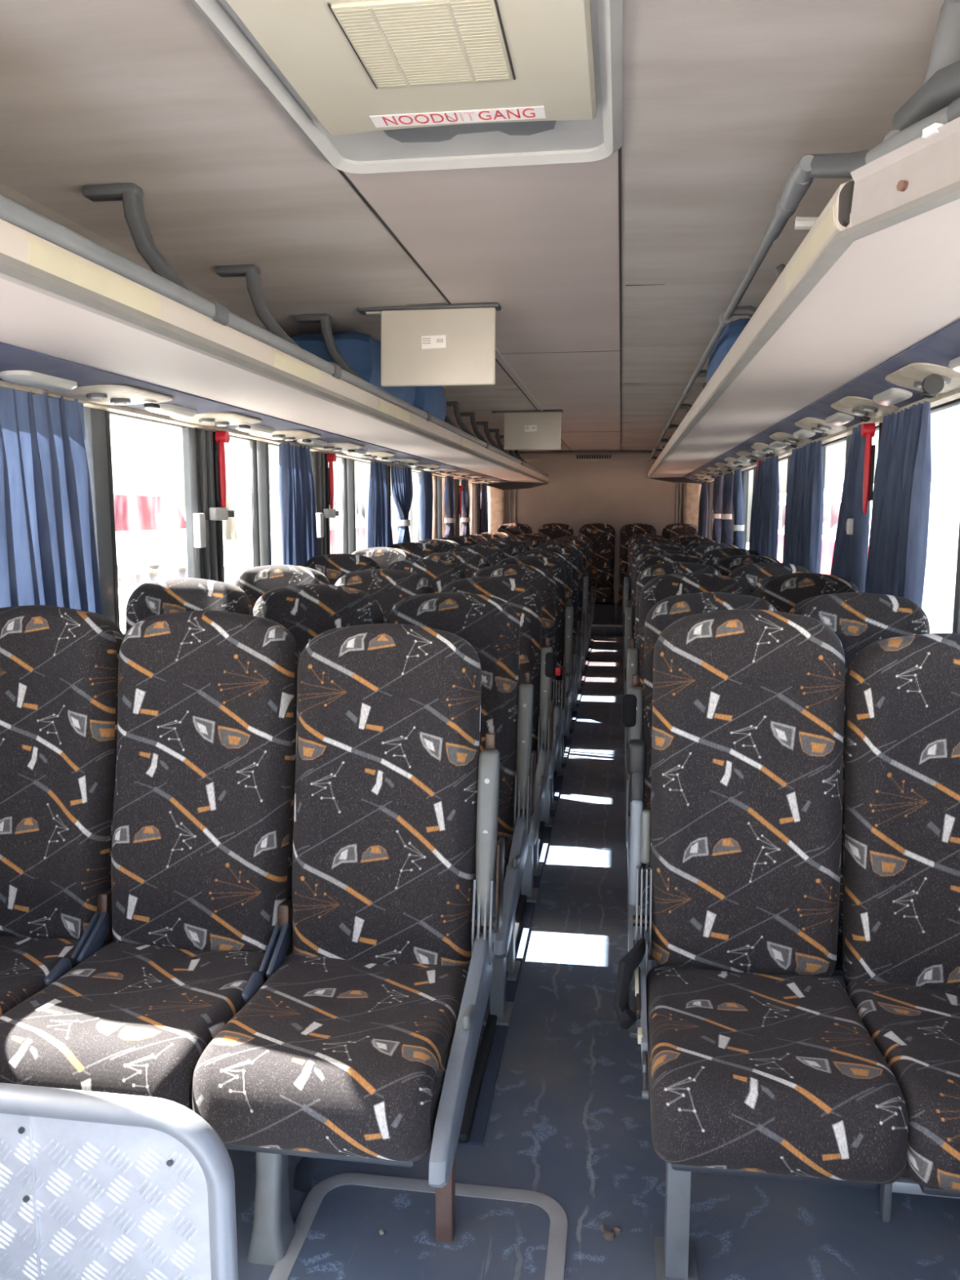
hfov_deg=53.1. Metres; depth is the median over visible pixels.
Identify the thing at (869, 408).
air vent
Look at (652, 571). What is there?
seat
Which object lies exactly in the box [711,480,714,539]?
window
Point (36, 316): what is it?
shelf
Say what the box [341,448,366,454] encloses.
light
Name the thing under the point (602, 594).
seat cushion
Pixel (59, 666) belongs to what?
seat
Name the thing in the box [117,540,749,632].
ground
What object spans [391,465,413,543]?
window curtain
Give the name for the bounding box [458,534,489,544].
seat
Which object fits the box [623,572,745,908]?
seat
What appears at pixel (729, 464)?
light
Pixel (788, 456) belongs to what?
trim
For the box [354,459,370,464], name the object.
window
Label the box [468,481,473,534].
window
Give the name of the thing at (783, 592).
seat
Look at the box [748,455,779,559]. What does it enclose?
window curtain
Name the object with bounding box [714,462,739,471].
panel
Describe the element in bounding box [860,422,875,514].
hammer
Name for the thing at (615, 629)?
step
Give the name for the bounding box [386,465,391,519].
trim
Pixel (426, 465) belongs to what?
panel
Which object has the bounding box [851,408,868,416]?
air vent
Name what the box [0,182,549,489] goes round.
luggage rack
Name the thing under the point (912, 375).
panel
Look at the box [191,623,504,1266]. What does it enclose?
seat
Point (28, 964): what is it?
seat cushion
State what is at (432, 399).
cloth bundle
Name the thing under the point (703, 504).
window curtain
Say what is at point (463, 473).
panel
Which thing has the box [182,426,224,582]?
window pillar
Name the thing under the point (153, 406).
switch
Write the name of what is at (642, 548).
seat
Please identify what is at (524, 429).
monitor
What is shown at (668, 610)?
seat
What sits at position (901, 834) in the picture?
seat
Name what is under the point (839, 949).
seat cushion
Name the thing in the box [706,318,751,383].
cloth bundle
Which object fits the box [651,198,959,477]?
shelf
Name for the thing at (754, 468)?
trim
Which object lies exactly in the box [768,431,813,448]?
panel
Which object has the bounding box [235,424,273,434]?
light
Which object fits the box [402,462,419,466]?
light
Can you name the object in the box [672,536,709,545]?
seat
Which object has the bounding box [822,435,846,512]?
trim
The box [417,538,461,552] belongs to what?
seat
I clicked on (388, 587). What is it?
seat
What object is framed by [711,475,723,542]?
window curtain
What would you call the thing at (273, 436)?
air vent
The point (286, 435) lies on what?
panel
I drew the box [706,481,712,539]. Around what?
trim
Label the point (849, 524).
window catch
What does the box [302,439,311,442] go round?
switch
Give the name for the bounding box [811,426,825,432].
air vent
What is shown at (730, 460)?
panel
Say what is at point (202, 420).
air vent
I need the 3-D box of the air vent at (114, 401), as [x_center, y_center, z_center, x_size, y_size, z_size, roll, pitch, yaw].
[-1.058,-0.700,2.825,0.056,0.013,0.056,-1,7,8]
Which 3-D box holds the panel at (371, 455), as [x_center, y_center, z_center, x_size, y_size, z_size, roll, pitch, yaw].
[-0.643,-1.084,5.649,0.240,0.031,0.370,1,8,8]
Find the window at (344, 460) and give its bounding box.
[336,456,348,554]
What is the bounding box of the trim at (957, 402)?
[930,398,959,413]
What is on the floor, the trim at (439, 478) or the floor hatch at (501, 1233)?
the floor hatch at (501, 1233)
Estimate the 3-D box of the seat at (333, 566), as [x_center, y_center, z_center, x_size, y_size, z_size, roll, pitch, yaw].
[-0.731,0.087,4.579,0.433,0.970,0.765,1,8,8]
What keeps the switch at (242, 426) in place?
attached to the panel at (211, 419)
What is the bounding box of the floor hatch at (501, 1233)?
[268,1173,567,1279]
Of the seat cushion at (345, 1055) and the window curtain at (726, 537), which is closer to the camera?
the seat cushion at (345, 1055)
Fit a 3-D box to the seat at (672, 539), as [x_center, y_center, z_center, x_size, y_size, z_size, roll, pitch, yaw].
[2.176,-0.520,10.084,0.417,1.164,0.732,1,8,8]
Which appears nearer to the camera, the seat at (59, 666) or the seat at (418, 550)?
the seat at (59, 666)
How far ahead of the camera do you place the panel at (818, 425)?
3.98 m
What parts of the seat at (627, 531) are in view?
backrest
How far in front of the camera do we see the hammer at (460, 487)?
9.52 m
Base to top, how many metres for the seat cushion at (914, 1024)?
0.170 m
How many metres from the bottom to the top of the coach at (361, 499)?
3.300 m
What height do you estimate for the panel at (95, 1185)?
0.492 m
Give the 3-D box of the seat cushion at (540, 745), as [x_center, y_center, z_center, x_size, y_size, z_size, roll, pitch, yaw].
[0.101,0.459,4.385,0.432,0.170,0.528,1,8,8]
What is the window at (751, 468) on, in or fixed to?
in the wall
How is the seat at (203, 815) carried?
on the floor
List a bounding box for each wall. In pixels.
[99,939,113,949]
[487,450,701,615]
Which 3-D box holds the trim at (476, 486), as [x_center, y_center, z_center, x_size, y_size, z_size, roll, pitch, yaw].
[-0.037,-1.413,10.950,0.054,0.765,0.230,1,8,8]
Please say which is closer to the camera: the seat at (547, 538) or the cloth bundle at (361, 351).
the cloth bundle at (361, 351)
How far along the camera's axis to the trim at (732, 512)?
8.36 m
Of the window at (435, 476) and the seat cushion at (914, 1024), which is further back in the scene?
the window at (435, 476)
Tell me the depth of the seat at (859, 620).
2.80 m
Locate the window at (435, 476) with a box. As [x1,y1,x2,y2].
[431,475,437,539]
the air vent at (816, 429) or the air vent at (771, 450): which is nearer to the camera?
the air vent at (816, 429)
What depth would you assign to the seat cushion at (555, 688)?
5.14 m
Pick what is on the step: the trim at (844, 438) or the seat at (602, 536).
the seat at (602, 536)
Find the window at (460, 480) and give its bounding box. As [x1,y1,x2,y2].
[459,480,462,533]
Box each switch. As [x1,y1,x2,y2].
[143,403,159,408]
[239,424,250,429]
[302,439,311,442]
[789,444,796,448]
[817,432,826,437]
[858,416,870,422]
[920,391,935,399]
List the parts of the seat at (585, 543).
backrest, leg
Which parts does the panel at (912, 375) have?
speaker knob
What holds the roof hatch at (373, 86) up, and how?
attached to the ceiling
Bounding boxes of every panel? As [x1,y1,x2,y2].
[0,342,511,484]
[0,1082,238,1279]
[47,384,172,408]
[169,412,261,429]
[248,430,320,442]
[304,442,363,452]
[345,451,395,459]
[377,458,420,465]
[401,463,439,470]
[422,468,457,473]
[439,471,470,476]
[453,475,481,479]
[466,478,491,481]
[477,480,500,484]
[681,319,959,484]
[689,475,706,482]
[694,473,713,480]
[700,470,719,477]
[706,466,728,475]
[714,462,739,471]
[724,457,751,467]
[735,450,767,462]
[750,442,786,456]
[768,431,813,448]
[794,417,848,437]
[830,395,899,422]
[884,362,959,399]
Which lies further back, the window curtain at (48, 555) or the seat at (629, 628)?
the seat at (629, 628)
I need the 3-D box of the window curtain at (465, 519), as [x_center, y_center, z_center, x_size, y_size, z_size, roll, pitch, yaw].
[-0.146,-1.225,9.889,0.075,0.839,0.459,1,8,8]
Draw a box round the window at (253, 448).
[229,435,260,567]
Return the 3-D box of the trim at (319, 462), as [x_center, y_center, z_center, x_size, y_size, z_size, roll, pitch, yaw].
[-0.878,-0.650,5.232,0.054,0.765,0.230,1,8,8]
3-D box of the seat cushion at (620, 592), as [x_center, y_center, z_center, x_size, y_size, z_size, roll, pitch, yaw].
[1.806,-0.527,11.022,0.432,0.170,0.528,1,8,8]
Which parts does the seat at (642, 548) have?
backrest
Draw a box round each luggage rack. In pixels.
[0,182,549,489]
[647,0,959,483]
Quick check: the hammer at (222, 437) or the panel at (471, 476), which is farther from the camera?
the panel at (471, 476)
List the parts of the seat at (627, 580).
armrest, backrest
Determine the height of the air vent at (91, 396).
0.013 m
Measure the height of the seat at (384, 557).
0.973 m
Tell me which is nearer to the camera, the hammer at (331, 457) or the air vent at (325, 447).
the air vent at (325, 447)
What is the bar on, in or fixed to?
on the floor
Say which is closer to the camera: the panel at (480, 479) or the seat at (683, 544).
the seat at (683, 544)
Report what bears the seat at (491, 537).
attached to the seat at (540, 540)
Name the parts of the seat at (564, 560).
backrest, leg, leg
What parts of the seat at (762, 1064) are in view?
armrest, leg, backrest, seat frame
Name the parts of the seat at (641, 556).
backrest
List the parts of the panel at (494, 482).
panel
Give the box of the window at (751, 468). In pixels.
[744,467,753,549]
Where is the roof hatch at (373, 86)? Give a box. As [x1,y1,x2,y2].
[190,0,622,173]
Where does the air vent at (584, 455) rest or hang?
in the wall at (616, 491)
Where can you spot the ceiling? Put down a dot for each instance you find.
(722, 100)
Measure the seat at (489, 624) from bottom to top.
1.150 m
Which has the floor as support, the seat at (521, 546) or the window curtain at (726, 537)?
the seat at (521, 546)
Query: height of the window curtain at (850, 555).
0.839 m
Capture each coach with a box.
[240,490,397,571]
[777,483,959,633]
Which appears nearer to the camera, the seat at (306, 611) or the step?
the seat at (306, 611)
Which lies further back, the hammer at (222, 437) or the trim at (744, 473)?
the trim at (744, 473)
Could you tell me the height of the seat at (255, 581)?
0.961 m
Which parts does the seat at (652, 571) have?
backrest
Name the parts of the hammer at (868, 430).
handle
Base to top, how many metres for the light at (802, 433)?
0.034 m
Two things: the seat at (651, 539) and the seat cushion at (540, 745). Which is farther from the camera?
the seat at (651, 539)
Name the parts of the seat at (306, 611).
backrest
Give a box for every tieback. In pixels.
[192,513,209,547]
[208,507,234,520]
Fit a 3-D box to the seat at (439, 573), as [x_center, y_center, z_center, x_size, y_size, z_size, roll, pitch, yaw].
[-0.308,0.219,4.513,0.448,1.172,0.723,1,8,8]
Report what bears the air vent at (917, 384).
attached to the panel at (912, 375)
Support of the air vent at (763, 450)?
attached to the panel at (766, 448)
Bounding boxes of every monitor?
[356,302,501,386]
[491,409,563,449]
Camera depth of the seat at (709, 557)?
6.10 m
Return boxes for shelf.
[0,272,545,483]
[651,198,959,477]
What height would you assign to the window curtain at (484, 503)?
0.839 m
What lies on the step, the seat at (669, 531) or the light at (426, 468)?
the seat at (669, 531)
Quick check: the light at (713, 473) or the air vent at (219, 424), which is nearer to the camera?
the air vent at (219, 424)
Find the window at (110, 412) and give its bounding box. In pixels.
[109,411,188,636]
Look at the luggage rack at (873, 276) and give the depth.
1.75 m
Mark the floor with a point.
(569, 1120)
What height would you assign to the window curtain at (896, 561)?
0.839 m
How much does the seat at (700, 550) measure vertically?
1.174 m
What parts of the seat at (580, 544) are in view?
backrest, leg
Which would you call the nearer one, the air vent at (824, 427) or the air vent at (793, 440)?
the air vent at (824, 427)
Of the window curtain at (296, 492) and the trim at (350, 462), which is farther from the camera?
the trim at (350, 462)
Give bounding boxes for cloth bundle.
[288,331,415,404]
[412,386,446,421]
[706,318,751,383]
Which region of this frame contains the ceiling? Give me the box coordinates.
[0,0,945,452]
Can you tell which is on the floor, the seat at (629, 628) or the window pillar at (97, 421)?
the seat at (629, 628)
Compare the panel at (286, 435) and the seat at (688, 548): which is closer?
the panel at (286, 435)
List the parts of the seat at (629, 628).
armrest, backrest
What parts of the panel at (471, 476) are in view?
panel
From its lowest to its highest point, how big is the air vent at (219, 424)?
0.013 m
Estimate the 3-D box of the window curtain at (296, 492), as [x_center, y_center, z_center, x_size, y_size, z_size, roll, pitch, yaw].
[-0.896,-0.548,4.813,0.064,0.839,0.570,1,8,8]
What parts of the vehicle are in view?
trim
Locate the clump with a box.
[599,1222,621,1240]
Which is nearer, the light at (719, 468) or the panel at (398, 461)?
the panel at (398, 461)
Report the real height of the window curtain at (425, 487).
0.839 m
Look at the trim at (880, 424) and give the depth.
3.49 m
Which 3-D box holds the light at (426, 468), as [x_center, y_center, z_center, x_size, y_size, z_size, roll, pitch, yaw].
[-0.379,-1.325,7.444,0.087,0.022,0.260,1,8,8]
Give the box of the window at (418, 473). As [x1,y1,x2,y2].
[411,471,420,541]
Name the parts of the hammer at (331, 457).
handle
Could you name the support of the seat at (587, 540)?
on the floor
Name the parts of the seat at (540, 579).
backrest, leg, leg, recline lever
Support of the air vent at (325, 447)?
attached to the panel at (335, 446)
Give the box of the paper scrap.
[379,1229,383,1235]
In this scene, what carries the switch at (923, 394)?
attached to the panel at (912, 375)
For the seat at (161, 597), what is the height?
0.965 m
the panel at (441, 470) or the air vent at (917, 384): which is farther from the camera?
the panel at (441, 470)
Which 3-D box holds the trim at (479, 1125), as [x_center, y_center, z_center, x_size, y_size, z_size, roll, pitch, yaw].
[0.618,0.532,6.505,0.058,0.024,8.900,1,8,8]
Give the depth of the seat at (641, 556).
6.21 m
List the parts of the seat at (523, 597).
backrest, leg, leg, recline lever, armrest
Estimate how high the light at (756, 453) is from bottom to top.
0.034 m
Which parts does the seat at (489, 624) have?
backrest, leg, leg, recline lever, armrest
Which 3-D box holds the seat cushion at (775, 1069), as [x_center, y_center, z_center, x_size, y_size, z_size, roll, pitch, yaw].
[0.536,0.798,1.843,0.417,0.170,0.528,1,8,8]
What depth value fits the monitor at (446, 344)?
3.43 m
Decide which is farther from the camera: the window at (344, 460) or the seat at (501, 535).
the seat at (501, 535)
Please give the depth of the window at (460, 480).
10.12 m
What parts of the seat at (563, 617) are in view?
backrest, leg, leg, armrest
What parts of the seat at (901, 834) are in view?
backrest, seat frame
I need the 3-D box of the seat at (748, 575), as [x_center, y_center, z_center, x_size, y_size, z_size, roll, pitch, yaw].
[1.323,0.252,4.289,0.417,1.166,0.746,1,8,8]
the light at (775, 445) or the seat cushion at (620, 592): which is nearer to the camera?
the light at (775, 445)
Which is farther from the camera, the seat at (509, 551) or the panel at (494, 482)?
the panel at (494, 482)
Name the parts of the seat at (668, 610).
leg, armrest, leg, seat frame, backrest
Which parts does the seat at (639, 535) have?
backrest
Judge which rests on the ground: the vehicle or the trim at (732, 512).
the vehicle
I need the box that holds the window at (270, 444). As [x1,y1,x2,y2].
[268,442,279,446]
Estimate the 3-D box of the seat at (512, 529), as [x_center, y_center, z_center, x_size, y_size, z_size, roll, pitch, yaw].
[0.376,-0.800,11.298,0.460,1.137,0.728,1,8,8]
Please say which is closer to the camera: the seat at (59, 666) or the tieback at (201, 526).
the seat at (59, 666)
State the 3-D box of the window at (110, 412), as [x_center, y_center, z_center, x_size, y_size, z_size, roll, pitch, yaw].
[-1.174,-0.410,3.426,0.035,0.767,0.653,1,8,8]
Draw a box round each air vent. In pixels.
[85,393,107,399]
[110,398,130,404]
[198,418,214,423]
[213,422,229,426]
[271,435,285,438]
[282,436,295,440]
[323,446,334,449]
[331,448,342,451]
[362,454,371,457]
[576,454,610,458]
[748,455,757,458]
[761,448,771,453]
[764,448,775,452]
[782,440,794,444]
[787,438,799,443]
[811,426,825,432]
[817,424,831,430]
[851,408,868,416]
[860,404,878,412]
[913,381,922,389]
[940,375,951,384]
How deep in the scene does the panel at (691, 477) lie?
10.43 m
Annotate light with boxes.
[0,370,77,391]
[144,404,197,417]
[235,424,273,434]
[297,438,327,446]
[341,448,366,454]
[375,456,395,462]
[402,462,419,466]
[424,467,439,471]
[442,471,454,475]
[709,471,717,475]
[716,466,727,471]
[726,462,737,467]
[737,456,751,462]
[751,449,766,457]
[769,440,787,449]
[792,429,815,439]
[825,412,854,426]
[872,387,912,405]
[948,356,959,372]
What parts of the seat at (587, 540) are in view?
backrest, leg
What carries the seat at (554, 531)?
on the step
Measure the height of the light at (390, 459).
0.022 m
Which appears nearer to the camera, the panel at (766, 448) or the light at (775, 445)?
the light at (775, 445)
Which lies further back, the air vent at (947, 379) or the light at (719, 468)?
the light at (719, 468)
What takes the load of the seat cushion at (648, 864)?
on the seat at (668, 610)
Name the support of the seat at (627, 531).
on the step
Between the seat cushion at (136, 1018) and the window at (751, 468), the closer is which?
the seat cushion at (136, 1018)
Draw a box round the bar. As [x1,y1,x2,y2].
[879,1177,959,1222]
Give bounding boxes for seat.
[0,604,124,1016]
[0,610,298,1110]
[125,577,252,633]
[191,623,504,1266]
[234,564,330,610]
[252,583,383,959]
[304,553,380,585]
[334,568,435,623]
[351,546,414,568]
[385,558,466,592]
[386,542,439,559]
[386,591,536,1027]
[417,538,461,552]
[423,551,489,577]
[437,536,478,546]
[440,576,560,904]
[448,545,506,565]
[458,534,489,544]
[471,564,565,828]
[473,533,500,540]
[475,542,519,558]
[480,531,510,537]
[484,538,530,552]
[495,555,573,776]
[497,523,532,535]
[498,536,537,549]
[509,533,546,545]
[512,551,580,739]
[527,546,585,711]
[528,533,551,542]
[535,542,588,689]
[537,523,573,539]
[544,539,591,671]
[551,537,594,657]
[559,536,596,645]
[578,523,615,624]
[613,608,908,1279]
[616,523,656,624]
[622,533,663,599]
[622,536,665,607]
[622,537,671,603]
[622,541,675,622]
[622,543,685,639]
[622,550,691,657]
[622,553,706,679]
[622,591,777,1038]
[623,562,721,753]
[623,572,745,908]
[662,523,697,539]
[668,533,702,542]
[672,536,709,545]
[676,538,718,548]
[683,542,724,554]
[689,543,742,558]
[700,547,760,566]
[711,555,780,576]
[728,562,809,595]
[750,572,859,613]
[788,591,929,976]
[842,632,959,1197]
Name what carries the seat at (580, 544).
on the floor
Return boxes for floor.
[111,635,959,1279]
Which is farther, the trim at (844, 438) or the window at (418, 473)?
the window at (418, 473)
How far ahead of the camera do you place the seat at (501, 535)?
10.56 m
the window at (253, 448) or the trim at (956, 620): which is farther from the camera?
the window at (253, 448)
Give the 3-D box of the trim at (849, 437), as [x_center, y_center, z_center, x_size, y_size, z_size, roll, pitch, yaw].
[1.574,-0.499,4.096,0.050,0.765,0.045,1,8,8]
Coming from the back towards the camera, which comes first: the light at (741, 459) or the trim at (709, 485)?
the trim at (709, 485)
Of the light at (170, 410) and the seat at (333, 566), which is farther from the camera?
the seat at (333, 566)
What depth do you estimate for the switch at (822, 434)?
4.15 m
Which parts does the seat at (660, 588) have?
armrest, backrest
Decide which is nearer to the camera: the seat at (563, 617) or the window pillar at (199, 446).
the window pillar at (199, 446)
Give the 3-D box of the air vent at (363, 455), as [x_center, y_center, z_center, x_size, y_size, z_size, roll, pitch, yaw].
[-0.655,-1.065,5.562,0.056,0.013,0.056,-1,7,8]
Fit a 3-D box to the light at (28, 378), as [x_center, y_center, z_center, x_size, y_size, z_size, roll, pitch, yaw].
[-1.116,-0.656,2.432,0.087,0.022,0.260,1,8,8]
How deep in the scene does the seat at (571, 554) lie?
7.08 m
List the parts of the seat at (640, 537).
backrest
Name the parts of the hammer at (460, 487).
handle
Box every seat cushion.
[0,935,79,1016]
[0,941,267,1110]
[191,954,468,1161]
[289,846,293,898]
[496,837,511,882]
[536,745,547,768]
[552,688,561,706]
[591,587,613,602]
[617,587,622,602]
[641,854,652,955]
[645,964,908,1184]
[835,855,842,968]
[845,979,959,1191]
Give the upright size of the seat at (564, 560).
1.145 m
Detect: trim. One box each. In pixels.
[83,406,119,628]
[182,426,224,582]
[256,440,271,565]
[310,450,330,555]
[336,146,665,451]
[346,457,355,554]
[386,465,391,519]
[437,475,442,538]
[453,479,459,536]
[457,635,594,1146]
[472,483,480,534]
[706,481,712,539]
[720,506,723,532]
[731,474,733,535]
[742,470,747,549]
[752,466,756,490]
[786,454,791,490]
[822,435,846,512]
[822,446,824,464]
[844,434,852,478]
[877,422,882,453]
[930,398,959,413]
[951,519,959,633]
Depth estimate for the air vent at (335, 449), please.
4.96 m
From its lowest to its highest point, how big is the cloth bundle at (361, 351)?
0.267 m
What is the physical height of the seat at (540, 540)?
1.178 m
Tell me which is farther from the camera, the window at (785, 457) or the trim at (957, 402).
the window at (785, 457)
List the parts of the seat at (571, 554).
backrest, leg, leg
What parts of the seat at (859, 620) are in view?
seat frame, backrest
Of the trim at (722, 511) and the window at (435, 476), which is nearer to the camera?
the window at (435, 476)
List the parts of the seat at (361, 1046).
leg, seat frame, backrest, leg, recline lever, armrest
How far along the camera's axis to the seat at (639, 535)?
10.33 m
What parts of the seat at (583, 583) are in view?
backrest, leg, leg, armrest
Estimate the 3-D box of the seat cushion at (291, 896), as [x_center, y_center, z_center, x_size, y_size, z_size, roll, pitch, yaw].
[-0.575,0.672,2.790,0.432,0.170,0.528,1,8,8]
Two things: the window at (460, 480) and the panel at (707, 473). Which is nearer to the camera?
the panel at (707, 473)
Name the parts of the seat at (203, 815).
backrest, lever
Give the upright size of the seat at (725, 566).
1.163 m
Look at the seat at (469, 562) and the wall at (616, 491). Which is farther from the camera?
the wall at (616, 491)
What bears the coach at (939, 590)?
on the ground
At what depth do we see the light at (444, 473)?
8.11 m
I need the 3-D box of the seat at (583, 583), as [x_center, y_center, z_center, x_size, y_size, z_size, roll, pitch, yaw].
[0.624,-0.202,7.770,0.490,1.145,0.771,1,8,8]
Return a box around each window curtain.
[0,386,102,614]
[278,441,317,566]
[365,461,393,548]
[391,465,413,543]
[417,471,432,540]
[443,475,455,537]
[460,479,470,535]
[480,483,488,533]
[697,480,708,537]
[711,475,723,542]
[720,471,733,544]
[732,468,744,549]
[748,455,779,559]
[782,440,823,573]
[830,424,870,592]
[864,400,931,608]
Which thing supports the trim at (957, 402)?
in the wall
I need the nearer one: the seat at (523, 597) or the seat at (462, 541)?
the seat at (523, 597)
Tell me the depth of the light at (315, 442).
4.54 m
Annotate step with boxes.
[591,615,622,636]
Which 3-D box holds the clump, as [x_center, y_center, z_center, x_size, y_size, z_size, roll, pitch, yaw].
[0.254,1.157,1.878,0.044,0.009,0.039,1,8,8]
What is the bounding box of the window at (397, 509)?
[396,509,399,534]
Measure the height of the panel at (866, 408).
0.062 m
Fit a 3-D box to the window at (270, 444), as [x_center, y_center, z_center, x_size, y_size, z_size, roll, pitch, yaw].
[-0.964,-0.601,4.854,0.035,0.767,0.663,1,8,8]
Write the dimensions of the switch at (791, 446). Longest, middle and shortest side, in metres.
0.050 x 0.030 x 0.012 m
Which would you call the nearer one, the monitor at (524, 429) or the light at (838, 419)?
the light at (838, 419)
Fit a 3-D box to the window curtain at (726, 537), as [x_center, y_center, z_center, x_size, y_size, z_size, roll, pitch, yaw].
[2.104,-0.999,8.194,0.075,0.839,0.609,1,8,8]
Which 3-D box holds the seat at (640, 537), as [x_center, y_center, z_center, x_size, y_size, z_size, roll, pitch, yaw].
[1.620,-0.417,9.312,0.472,1.164,0.758,1,8,8]
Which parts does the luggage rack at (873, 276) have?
hand rail, edge trim, rail arm, rail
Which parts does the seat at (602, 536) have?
backrest, seat frame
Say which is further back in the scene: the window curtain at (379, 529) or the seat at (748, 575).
the window curtain at (379, 529)
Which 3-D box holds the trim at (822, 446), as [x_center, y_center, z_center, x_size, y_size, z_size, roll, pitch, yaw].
[1.675,-0.601,4.863,0.054,0.765,0.230,1,8,8]
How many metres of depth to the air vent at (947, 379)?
2.50 m
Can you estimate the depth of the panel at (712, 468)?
8.27 m
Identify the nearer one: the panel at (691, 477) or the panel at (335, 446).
the panel at (335, 446)
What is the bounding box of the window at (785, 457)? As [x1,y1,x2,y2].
[778,456,787,462]
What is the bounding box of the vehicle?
[113,491,226,576]
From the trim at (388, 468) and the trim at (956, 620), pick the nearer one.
the trim at (956, 620)
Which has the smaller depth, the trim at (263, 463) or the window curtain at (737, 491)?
the trim at (263, 463)
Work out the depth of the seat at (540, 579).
4.59 m
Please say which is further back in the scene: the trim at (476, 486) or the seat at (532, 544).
the trim at (476, 486)
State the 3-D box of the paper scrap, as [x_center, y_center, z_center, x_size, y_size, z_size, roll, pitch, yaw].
[-0.192,1.153,1.869,0.008,0.006,0.010,-3,8,-20]
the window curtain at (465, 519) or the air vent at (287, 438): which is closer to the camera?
the air vent at (287, 438)
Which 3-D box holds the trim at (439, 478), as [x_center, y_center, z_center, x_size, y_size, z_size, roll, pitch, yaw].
[-0.372,-1.120,8.755,0.050,0.765,0.045,1,8,8]
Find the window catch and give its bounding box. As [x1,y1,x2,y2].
[845,518,853,534]
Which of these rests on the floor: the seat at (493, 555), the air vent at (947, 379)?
the seat at (493, 555)
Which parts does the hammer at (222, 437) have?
handle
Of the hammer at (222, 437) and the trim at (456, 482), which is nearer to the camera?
the hammer at (222, 437)
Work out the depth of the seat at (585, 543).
9.57 m
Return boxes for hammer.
[214,431,230,507]
[326,453,336,508]
[458,485,463,519]
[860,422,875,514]
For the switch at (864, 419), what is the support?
attached to the panel at (866, 408)
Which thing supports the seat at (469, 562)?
on the floor
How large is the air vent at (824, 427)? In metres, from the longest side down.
0.056 x 0.056 x 0.013 m
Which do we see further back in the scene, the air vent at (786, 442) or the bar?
the air vent at (786, 442)
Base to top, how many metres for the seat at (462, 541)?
0.970 m

